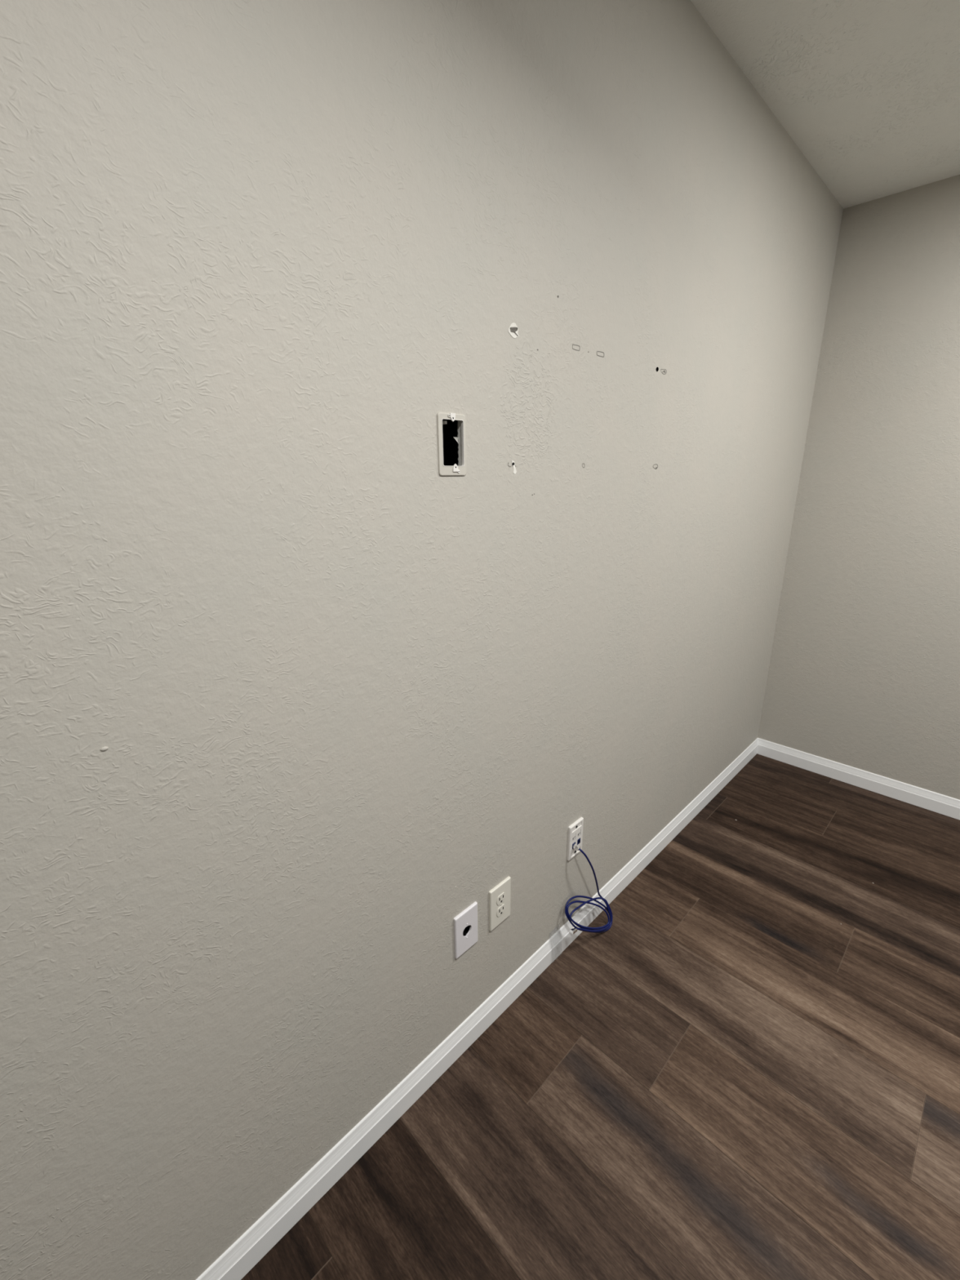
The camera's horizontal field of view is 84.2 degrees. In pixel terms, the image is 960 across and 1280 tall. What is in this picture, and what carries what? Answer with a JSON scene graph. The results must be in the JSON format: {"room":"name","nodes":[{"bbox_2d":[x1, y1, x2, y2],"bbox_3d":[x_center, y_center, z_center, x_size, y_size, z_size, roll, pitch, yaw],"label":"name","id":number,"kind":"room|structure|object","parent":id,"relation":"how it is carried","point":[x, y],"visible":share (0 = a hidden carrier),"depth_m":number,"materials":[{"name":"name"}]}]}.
{"room":"empty living room","nodes":[
{"label":"empty living room","id":0,"kind":"room"},
{"bbox_2d":[0,0,843,1279],"bbox_3d":[-0.190,-0.077,0.970,0.102,2.440,4.600,16,24,43],"label":"wall","id":1,"kind":"structure","parent":0,"point":[286,695],"depth_m":0.85,"materials":[{"name":"beige paint"}]},
{"bbox_2d":[436,412,466,475],"bbox_3d":[-0.055,-0.354,0.964,0.021,0.106,0.066,16,24,43],"label":"mounting bracket","id":2,"kind":"object","parent":1,"relation":"attached to","point":[443,470],"visible":1,"depth_m":0.95,"materials":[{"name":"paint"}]},
{"bbox_2d":[453,901,477,959],"bbox_3d":[-0.043,0.703,1.302,0.038,0.120,0.075,16,24,43],"label":"wall plate","id":3,"kind":"object","parent":1,"relation":"attached to","point":[464,937],"visible":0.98,"depth_m":1.29,"materials":[{"name":"white plastic"}]},
{"bbox_2d":[195,737,758,1279],"bbox_3d":[-0.141,1.058,1.281,0.012,0.087,4.600,16,24,43],"label":"baseboard","id":4,"kind":"structure","parent":1,"relation":"attached to","point":[261,1237],"depth_m":1.27,"materials":[{"name":"white wood"}]},
{"bbox_2d":[488,875,511,931],"bbox_3d":[0.053,0.683,1.374,0.008,0.123,0.077,16,24,43],"label":"power outlet","id":5,"kind":"object","parent":1,"relation":"attached to","point":[500,895],"visible":1,"depth_m":1.37,"materials":[{"name":"white plastic"}]},
{"bbox_2d":[496,903,505,916],"bbox_3d":[0.054,0.701,1.378,0.004,0.028,0.034,16,24,43],"label":"receptacle","id":6,"kind":"object","parent":5,"relation":"attached to","point":[500,908],"depth_m":1.37,"materials":[{"name":"white plastic"}]},
{"bbox_2d":[496,892,506,905],"bbox_3d":[0.054,0.665,1.367,0.004,0.028,0.034,16,24,43],"label":"receptacle","id":7,"kind":"object","parent":5,"relation":"attached to","point":[500,896],"depth_m":1.36,"materials":[{"name":"white plastic"}]},
{"bbox_2d":[566,817,583,861],"bbox_3d":[0.286,0.597,1.593,0.008,0.117,0.069,16,24,43],"label":"wall plate","id":8,"kind":"object","parent":1,"relation":"attached to","point":[575,829],"visible":0.98,"depth_m":1.58,"materials":[{"name":"white plastic"}]},
{"bbox_2d":[564,844,613,933],"bbox_3d":[0.349,0.781,1.658,0.216,0.372,0.058,-13,21,-34],"label":"cable","id":9,"kind":"object","parent":8,"relation":"attached to","point":[604,928],"visible":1,"depth_m":1.66,"materials":[{"name":"blue plastic"}]},
{"bbox_2d":[240,753,959,1279],"bbox_3d":[1.167,1.474,0.048,3.740,0.001,4.640,16,24,43],"label":"floor","id":10,"kind":"structure","parent":0,"point":[731,1078],"depth_m":1.29,"materials":[{"name":"brown wood"}]},
{"bbox_2d":[690,0,959,208],"bbox_3d":[1.145,-0.905,-0.689,3.700,0.100,4.600,16,24,43],"label":"ceiling","id":11,"kind":"structure","parent":0,"point":[868,91],"depth_m":1.43,"materials":[{"name":"paint"}]},
{"bbox_2d":[757,174,959,799],"bbox_3d":[2.813,-0.199,1.274,3.700,2.440,0.100,16,24,43],"label":"wall","id":12,"kind":"structure","parent":0,"point":[864,672],"depth_m":2.25,"materials":[{"name":"beige paint"}]},
{"bbox_2d":[756,737,959,820],"bbox_3d":[2.784,0.937,1.584,3.700,0.087,0.012,16,24,43],"label":"baseboard","id":13,"kind":"structure","parent":12,"relation":"attached to","point":[937,802],"depth_m":2.50,"materials":[{"name":"white wood"}]}
]}

